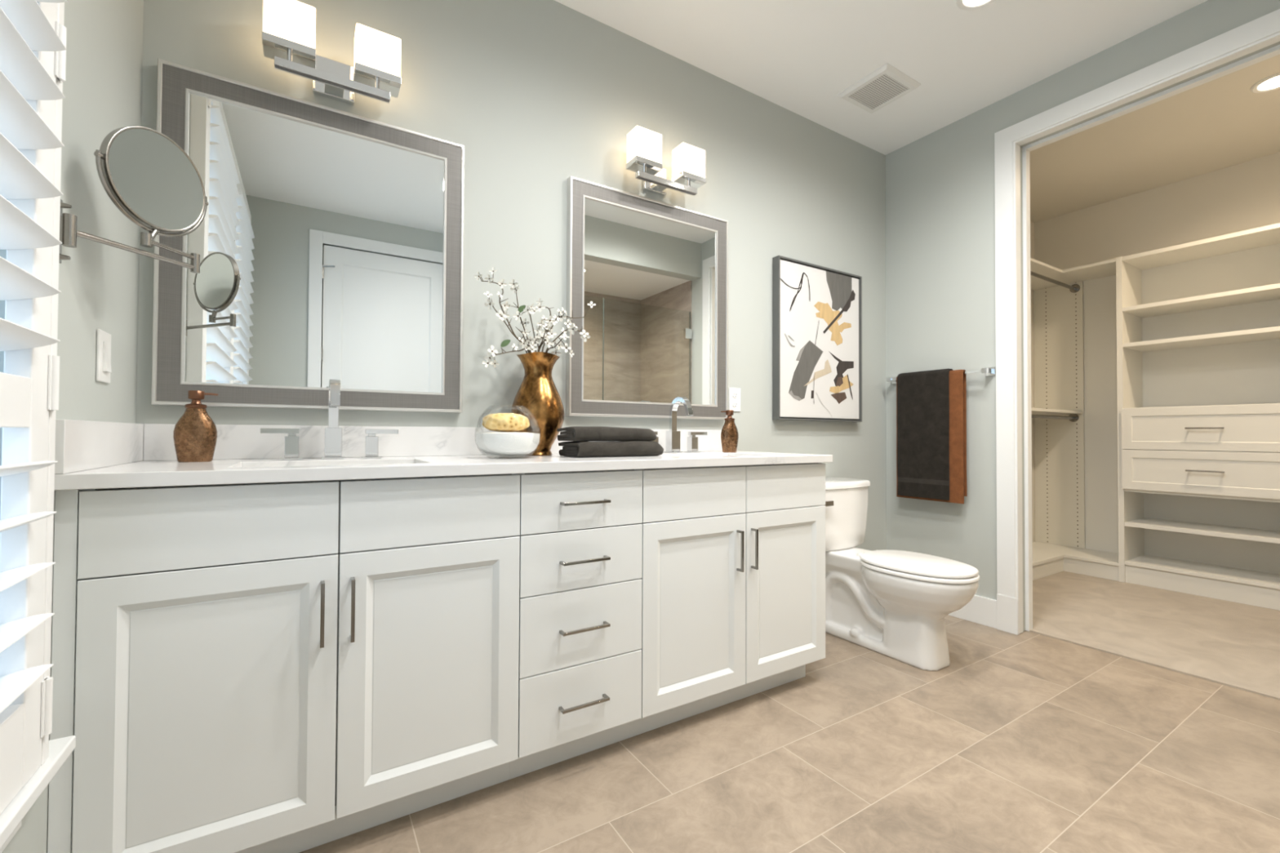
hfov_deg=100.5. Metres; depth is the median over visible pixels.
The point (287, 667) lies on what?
vanity cabinet
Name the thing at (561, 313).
branch
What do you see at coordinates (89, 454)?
countertop
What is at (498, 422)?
sea sponge
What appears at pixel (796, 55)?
ceiling
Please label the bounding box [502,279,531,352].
branch
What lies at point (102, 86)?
wall
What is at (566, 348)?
branch
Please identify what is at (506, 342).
branch
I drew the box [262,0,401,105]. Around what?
wall sconce
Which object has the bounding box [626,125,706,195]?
wall sconce
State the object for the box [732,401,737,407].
socket
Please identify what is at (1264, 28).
trim
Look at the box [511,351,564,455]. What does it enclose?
vase
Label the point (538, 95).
wall
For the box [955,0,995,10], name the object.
recessed light
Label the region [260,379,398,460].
faucet
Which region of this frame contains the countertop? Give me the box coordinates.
[53,418,832,490]
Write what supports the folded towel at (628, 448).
on the countertop
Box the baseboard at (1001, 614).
[948,593,1017,635]
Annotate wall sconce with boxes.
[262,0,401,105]
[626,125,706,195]
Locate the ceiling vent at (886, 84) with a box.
[837,62,920,113]
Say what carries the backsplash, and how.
attached to the wall at (538, 95)
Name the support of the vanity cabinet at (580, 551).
on the floor
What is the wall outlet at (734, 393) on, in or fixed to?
attached to the wall at (538, 95)
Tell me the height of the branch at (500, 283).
0.541 m
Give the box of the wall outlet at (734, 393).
[728,387,740,411]
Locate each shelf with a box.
[1030,257,1115,290]
[1031,408,1082,414]
[1032,541,1118,566]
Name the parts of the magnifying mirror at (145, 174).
mounting knob, mounting knob, arm, arm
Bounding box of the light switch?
[95,328,111,383]
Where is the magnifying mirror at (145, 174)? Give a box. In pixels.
[58,126,208,273]
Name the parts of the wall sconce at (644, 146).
shade plate, lamp shade, arm, shade plate, lamp shade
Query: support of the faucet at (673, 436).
on the countertop
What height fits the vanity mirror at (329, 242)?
0.949 m
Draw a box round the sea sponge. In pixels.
[482,413,529,431]
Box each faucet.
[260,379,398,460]
[653,396,706,453]
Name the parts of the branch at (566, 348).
stem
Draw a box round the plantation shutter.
[0,0,66,814]
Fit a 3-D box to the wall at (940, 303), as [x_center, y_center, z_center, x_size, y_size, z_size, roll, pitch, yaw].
[2.341,-0.332,2.023,0.122,2.700,2.970,1,-1,-32]
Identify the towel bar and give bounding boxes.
[886,366,995,383]
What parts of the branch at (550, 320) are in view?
stem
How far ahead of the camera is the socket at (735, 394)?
2.59 m
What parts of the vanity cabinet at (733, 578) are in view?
door, handle, handle, door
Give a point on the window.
(60, 6)
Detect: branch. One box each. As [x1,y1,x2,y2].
[474,267,530,352]
[482,339,531,368]
[483,291,527,353]
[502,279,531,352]
[515,326,537,352]
[522,297,552,351]
[528,306,540,351]
[533,315,547,347]
[537,315,557,351]
[541,301,595,351]
[545,323,590,352]
[545,333,573,357]
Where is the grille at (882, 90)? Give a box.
[848,74,909,109]
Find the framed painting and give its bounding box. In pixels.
[772,255,862,422]
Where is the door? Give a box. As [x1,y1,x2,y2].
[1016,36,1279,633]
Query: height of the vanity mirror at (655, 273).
0.951 m
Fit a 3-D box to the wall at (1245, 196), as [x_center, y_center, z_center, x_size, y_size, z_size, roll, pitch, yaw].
[3.788,-0.310,3.500,0.120,2.715,2.000,1,-1,-32]
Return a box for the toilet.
[824,477,979,671]
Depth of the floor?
1.60 m
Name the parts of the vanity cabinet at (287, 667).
door, handle, handle, door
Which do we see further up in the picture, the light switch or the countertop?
the light switch
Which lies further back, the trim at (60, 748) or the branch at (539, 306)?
the branch at (539, 306)
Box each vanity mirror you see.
[151,57,464,413]
[565,176,728,419]
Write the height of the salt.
0.070 m
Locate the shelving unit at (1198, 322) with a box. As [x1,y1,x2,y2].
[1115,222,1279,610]
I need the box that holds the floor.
[298,571,1279,852]
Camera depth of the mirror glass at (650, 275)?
2.31 m
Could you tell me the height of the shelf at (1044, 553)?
0.020 m
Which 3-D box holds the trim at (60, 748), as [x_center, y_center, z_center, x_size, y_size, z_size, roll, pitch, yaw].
[-0.503,0.536,0.048,0.122,0.024,1.995,1,-1,-32]
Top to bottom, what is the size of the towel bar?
0.044 m
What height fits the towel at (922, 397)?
0.707 m
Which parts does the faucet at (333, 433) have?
lever, handle, spout, spout, handle, lever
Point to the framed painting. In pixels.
(817, 309)
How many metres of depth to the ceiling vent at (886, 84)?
2.62 m
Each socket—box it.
[732,391,737,398]
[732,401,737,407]
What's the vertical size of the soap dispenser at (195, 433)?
0.187 m
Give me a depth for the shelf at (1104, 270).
3.87 m
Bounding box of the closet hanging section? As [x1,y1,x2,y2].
[1030,257,1119,581]
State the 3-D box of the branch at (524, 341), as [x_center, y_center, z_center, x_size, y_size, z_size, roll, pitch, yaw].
[-0.390,-0.179,1.876,0.042,0.327,0.123,0,-1,28]
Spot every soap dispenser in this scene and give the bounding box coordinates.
[173,390,217,462]
[720,409,738,452]
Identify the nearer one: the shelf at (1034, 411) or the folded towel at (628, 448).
the folded towel at (628, 448)
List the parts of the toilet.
flush lever, tank, tank lid, bowl, seat lid, seat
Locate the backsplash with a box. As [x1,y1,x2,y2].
[143,423,722,460]
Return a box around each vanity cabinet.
[47,473,519,852]
[509,469,642,779]
[629,462,825,737]
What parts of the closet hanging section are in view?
closet rod, closet rod, panel, panel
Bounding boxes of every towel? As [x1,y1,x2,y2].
[556,426,656,441]
[558,440,663,457]
[896,369,967,503]
[897,368,953,500]
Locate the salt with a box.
[475,432,539,454]
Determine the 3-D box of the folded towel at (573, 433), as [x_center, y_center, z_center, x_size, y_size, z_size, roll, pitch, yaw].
[-0.113,0.026,1.898,0.334,0.051,0.167,1,-1,-32]
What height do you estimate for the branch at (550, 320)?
0.377 m
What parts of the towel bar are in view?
post, post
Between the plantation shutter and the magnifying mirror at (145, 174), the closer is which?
the plantation shutter
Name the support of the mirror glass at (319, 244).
attached to the vanity mirror at (329, 242)
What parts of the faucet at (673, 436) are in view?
handle, spout, spout, handle, lever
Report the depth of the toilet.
2.36 m
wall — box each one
[0,0,143,852]
[135,0,1035,551]
[885,0,1279,599]
[1034,152,1279,553]
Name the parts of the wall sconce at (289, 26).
shade plate, lamp shade, stem, arm, stem, shade plate, lamp shade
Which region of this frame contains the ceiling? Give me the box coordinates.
[554,0,1279,222]
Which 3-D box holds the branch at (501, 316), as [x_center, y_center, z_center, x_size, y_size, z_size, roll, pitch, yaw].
[-0.448,-0.234,1.845,0.038,0.434,0.223,0,-1,40]
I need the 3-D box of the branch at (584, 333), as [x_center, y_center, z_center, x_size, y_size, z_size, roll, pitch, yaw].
[-0.276,-0.200,1.958,0.184,0.371,0.041,1,-1,-20]
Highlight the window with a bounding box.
[40,2,64,765]
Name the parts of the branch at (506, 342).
stem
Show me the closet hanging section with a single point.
(1074, 413)
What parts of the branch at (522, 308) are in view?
stem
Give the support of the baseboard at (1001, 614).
attached to the wall at (940, 303)
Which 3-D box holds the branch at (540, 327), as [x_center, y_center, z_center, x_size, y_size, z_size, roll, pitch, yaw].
[-0.362,-0.213,1.935,0.034,0.395,0.071,-1,-1,42]
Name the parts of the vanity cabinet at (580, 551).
drawer, drawer, drawer, drawer, handle, handle, handle, handle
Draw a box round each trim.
[0,735,75,848]
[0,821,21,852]
[994,8,1279,634]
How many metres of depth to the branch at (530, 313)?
1.95 m
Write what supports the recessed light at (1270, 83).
in the ceiling
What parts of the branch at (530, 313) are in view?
stem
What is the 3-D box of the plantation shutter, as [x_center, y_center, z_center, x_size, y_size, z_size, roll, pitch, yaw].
[-0.708,-0.467,0.461,0.087,1.985,0.922,1,-1,-32]
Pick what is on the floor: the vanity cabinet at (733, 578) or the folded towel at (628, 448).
the vanity cabinet at (733, 578)
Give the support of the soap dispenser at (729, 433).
on the countertop
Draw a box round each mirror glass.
[184,93,444,392]
[583,197,715,404]
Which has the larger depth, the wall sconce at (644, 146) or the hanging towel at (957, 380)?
the hanging towel at (957, 380)
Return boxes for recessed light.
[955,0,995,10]
[1250,72,1279,93]

